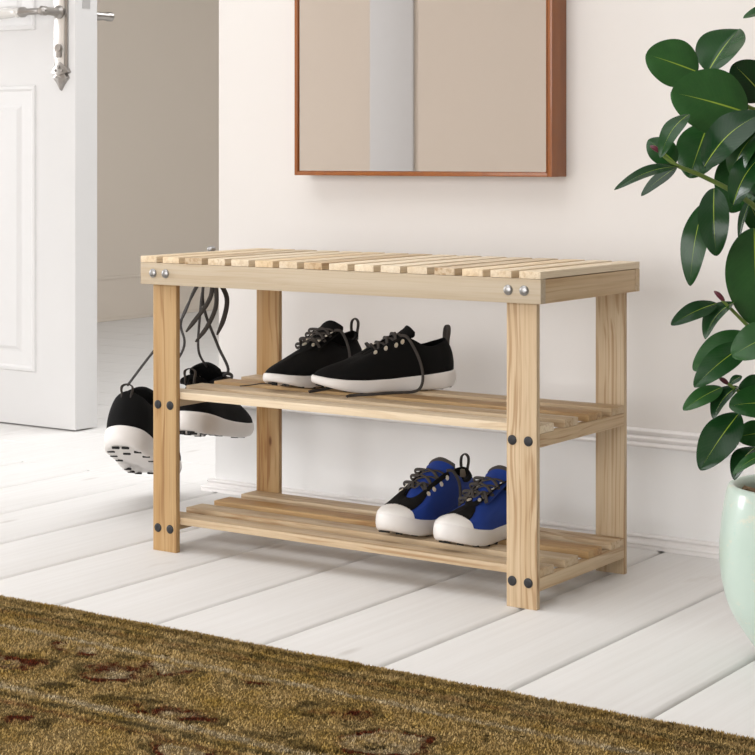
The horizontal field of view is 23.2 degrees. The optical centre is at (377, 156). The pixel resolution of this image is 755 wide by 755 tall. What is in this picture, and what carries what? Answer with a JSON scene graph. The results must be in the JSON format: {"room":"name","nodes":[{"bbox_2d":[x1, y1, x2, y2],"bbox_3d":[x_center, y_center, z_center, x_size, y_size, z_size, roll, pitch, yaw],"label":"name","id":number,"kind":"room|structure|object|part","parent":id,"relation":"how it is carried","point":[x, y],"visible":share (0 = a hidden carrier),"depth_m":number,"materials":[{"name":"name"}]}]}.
{"room":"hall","nodes":[
{"label":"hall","id":0,"kind":"room"},
{"bbox_2d":[97,0,218,319],"bbox_3d":[-1.186,-0.612,7.779,0.180,2.600,4.540,0,0,34],"label":"wall","id":1,"kind":"structure","parent":0,"point":[158,60],"depth_m":7.93,"materials":[{"name":"beige paint"}]},
{"bbox_2d":[97,274,140,280],"bbox_3d":[-1.142,0.507,7.682,0.002,0.014,4.450,0,0,34],"label":"trim","id":2,"kind":"structure","parent":1,"relation":"attached to","point":[132,275],"depth_m":7.76,"materials":[{"name":"beige paint"}]},
{"bbox_2d":[97,307,218,321],"bbox_3d":[-1.140,0.682,7.681,0.006,0.012,4.450,0,0,34],"label":"baseboard","id":3,"kind":"structure","parent":1,"relation":"attached to","point":[211,308],"depth_m":7.84,"materials":[{"name":"beige paint"}]},
{"bbox_2d":[0,309,754,738],"bbox_3d":[-1.234,0.699,5.084,8.658,0.020,9.356,0,0,34],"label":"floor","id":4,"kind":"structure","parent":0,"point":[660,639],"depth_m":2.90,"materials":[{"name":"grey wood"}]},
{"bbox_2d":[0,595,754,754],"bbox_3d":[-0.926,0.682,2.116,3.600,0.012,1.610,0,0,34],"label":"rug","id":5,"kind":"object","parent":4,"relation":"on","point":[73,681],"visible":1,"depth_m":2.28,"materials":[{"name":"brown carpet"}]},
{"bbox_2d":[141,246,639,610],"bbox_3d":[-0.005,0.427,3.138,0.832,0.523,0.338,0,0,34],"label":"bench","id":6,"kind":"object","parent":4,"relation":"on","point":[529,555],"visible":1,"depth_m":3.04,"materials":[{"name":"brown wood"}]},
{"bbox_2d":[104,287,213,473],"bbox_3d":[-0.448,0.423,3.563,0.189,0.444,0.378,0,0,-17],"label":"sneaker","id":7,"kind":"object","parent":6,"relation":"hanging from","point":[128,436],"visible":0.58,"depth_m":3.46,"materials":[{"name":"black fabric"}]},
{"bbox_3d":[-0.369,0.437,3.212,0.053,0.504,0.010,0,0,34],"label":"leg","id":8,"kind":"part","parent":6,"relation":"part of","materials":[{"name":"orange wood"}]},
{"bbox_2d":[180,287,253,437],"bbox_3d":[-0.316,0.378,3.567,0.114,0.355,0.336,0,0,8],"label":"sneaker","id":9,"kind":"object","parent":6,"relation":"hanging from","point":[204,418],"visible":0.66,"depth_m":3.46,"materials":[{"name":"black fabric"}]},
{"bbox_3d":[-0.203,0.437,3.454,0.053,0.504,0.010,0,0,34],"label":"leg","id":10,"kind":"part","parent":6,"relation":"part of","materials":[{"name":"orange wood"}]},
{"bbox_2d":[240,318,361,392],"bbox_3d":[-0.122,0.353,3.311,0.153,0.112,0.273,0,0,34],"label":"sneaker","id":11,"kind":"object","parent":6,"relation":"on","point":[327,344],"visible":0.89,"depth_m":3.27,"materials":[{"name":"black fabric"}]},
{"bbox_3d":[-0.080,0.203,2.999,0.800,0.038,0.016,0,0,34],"label":"rail","id":12,"kind":"part","parent":6,"relation":"part of","materials":[{"name":"brown wood"}]},
{"bbox_2d":[311,325,455,397],"bbox_3d":[0.017,0.353,3.208,0.273,0.113,0.111,0,0,-22],"label":"sneaker","id":13,"kind":"object","parent":6,"relation":"on","point":[397,363],"visible":1,"depth_m":3.20,"materials":[{"name":"black fabric"}]},
{"bbox_2d":[376,453,472,535],"bbox_3d":[0.093,0.570,3.098,0.104,0.115,0.274,0,0,34],"label":"sneaker","id":14,"kind":"object","parent":6,"relation":"on","point":[434,491],"visible":0.92,"depth_m":3.06,"materials":[{"name":"blue fabric"}]},
{"bbox_2d":[433,465,506,546],"bbox_3d":[0.176,0.570,3.024,0.086,0.115,0.272,0,0,32],"label":"sneaker","id":15,"kind":"object","parent":6,"relation":"on","point":[481,520],"visible":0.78,"depth_m":2.97,"materials":[{"name":"blue fabric"}]},
{"bbox_3d":[0.099,0.203,3.262,0.800,0.038,0.016,0,0,34],"label":"rail","id":16,"kind":"part","parent":6,"relation":"part of","materials":[{"name":"brown wood"}]},
{"bbox_3d":[0.223,0.437,2.808,0.053,0.504,0.010,0,0,34],"label":"leg","id":17,"kind":"part","parent":6,"relation":"part of","materials":[{"name":"brown wood"}]},
{"bbox_3d":[0.333,0.204,2.909,0.015,0.037,0.302,0,0,34],"label":"rail","id":18,"kind":"part","parent":6,"relation":"part of","materials":[{"name":"brown wood"}]},
{"bbox_3d":[0.388,0.437,3.050,0.053,0.504,0.010,0,0,34],"label":"leg","id":19,"kind":"part","parent":6,"relation":"part of","materials":[{"name":"brown wood"}]},
{"bbox_2d":[614,7,754,645],"bbox_3d":[0.491,0.197,2.489,0.401,0.984,0.224,0,0,-8],"label":"rubber plant","id":20,"kind":"object","parent":4,"relation":"on","point":[713,100],"visible":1,"depth_m":2.44,"materials":[{"name":"green plant"}]},
{"bbox_3d":[0.579,0.567,2.501,0.224,0.242,0.224,0,0,34],"label":"pot","id":21,"kind":"part","parent":20,"relation":"part of","materials":[{"name":"green ceramic"}]},
{"bbox_2d":[215,0,754,542],"bbox_3d":[0.892,-0.612,3.060,2.863,2.600,0.160,0,0,34],"label":"wall","id":22,"kind":"structure","parent":0,"point":[615,104],"depth_m":3.40,"materials":[{"name":"paint"}]},
{"bbox_2d":[295,0,565,176],"bbox_3d":[0.090,-0.363,3.483,0.578,0.798,0.054,0,0,34],"label":"wall mirror","id":23,"kind":"object","parent":22,"relation":"attached to","point":[383,87],"visible":1,"depth_m":3.45,"materials":[{"name":"brown mirror"}]},
{"bbox_3d":[-0.145,-0.363,3.643,0.008,0.798,0.054,0,0,34],"label":"frame","id":24,"kind":"part","parent":23,"relation":"part of","materials":[{"name":"brown wood"}]},
{"bbox_3d":[0.089,0.032,3.483,0.561,0.008,0.054,0,0,34],"label":"frame rail","id":25,"kind":"part","parent":23,"relation":"part of","materials":[{"name":"brown wood"}]},
{"bbox_3d":[0.324,-0.363,3.322,0.010,0.798,0.054,0,0,34],"label":"frame","id":26,"kind":"part","parent":23,"relation":"part of","materials":[{"name":"brown wood"}]},
{"bbox_2d":[201,478,718,558],"bbox_3d":[0.875,0.677,3.054,2.885,0.024,0.176,0,0,34],"label":"baseboard","id":27,"kind":"structure","parent":22,"relation":"attached to","point":[693,547],"depth_m":3.31,"materials":[{"name":"white wood"}]},
{"bbox_2d":[241,405,748,455],"bbox_3d":[0.876,0.496,3.055,2.884,0.032,0.173,0,0,34],"label":"trim","id":28,"kind":"structure","parent":22,"relation":"attached to","point":[636,437],"depth_m":3.24,"materials":[{"name":"white wood"}]},
{"bbox_3d":[-3.165,-0.611,6.319,4.060,2.600,0.105,0,0,34],"label":"wall","id":29,"kind":"structure","parent":0,"visible":0},
{"bbox_2d":[0,0,113,429],"bbox_3d":[-1.109,-0.363,4.905,0.930,2.096,0.268,0,0,34],"label":"door","id":30,"kind":"structure","parent":29,"relation":"in","point":[48,48],"depth_m":4.66,"materials":[{"name":"white wood"}]},
{"bbox_3d":[-1.139,-0.792,4.858,0.654,0.938,0.006,0,0,34],"label":"panel","id":31,"kind":"part","parent":30,"relation":"part of","materials":[{"name":"white wood"}]},
{"bbox_3d":[-1.139,0.182,4.858,0.654,0.732,0.006,0,0,34],"label":"panel","id":32,"kind":"part","parent":30,"relation":"part of","materials":[{"name":"white wood"}]},
{"bbox_3d":[-0.846,-0.363,4.608,0.101,0.034,0.069,0,0,34],"label":"handle","id":33,"kind":"part","parent":30,"relation":"part of","materials":[{"name":"grey metal"}]},
{"bbox_3d":[-0.795,-0.367,4.622,0.046,0.288,0.006,0,0,34],"label":"handle plate","id":34,"kind":"part","parent":30,"relation":"part of","materials":[{"name":"grey metal"}]},
{"bbox_3d":[-0.734,-0.422,4.631,0.002,0.098,0.028,0,0,34],"label":"strike plate","id":35,"kind":"part","parent":30,"relation":"part of","materials":[{"name":"grey"}]},
{"bbox_3d":[-0.747,-0.363,4.753,0.101,0.034,0.105,0,0,34],"label":"handle","id":36,"kind":"part","parent":30,"relation":"part of","materials":[{"name":"grey metal"}]}
]}

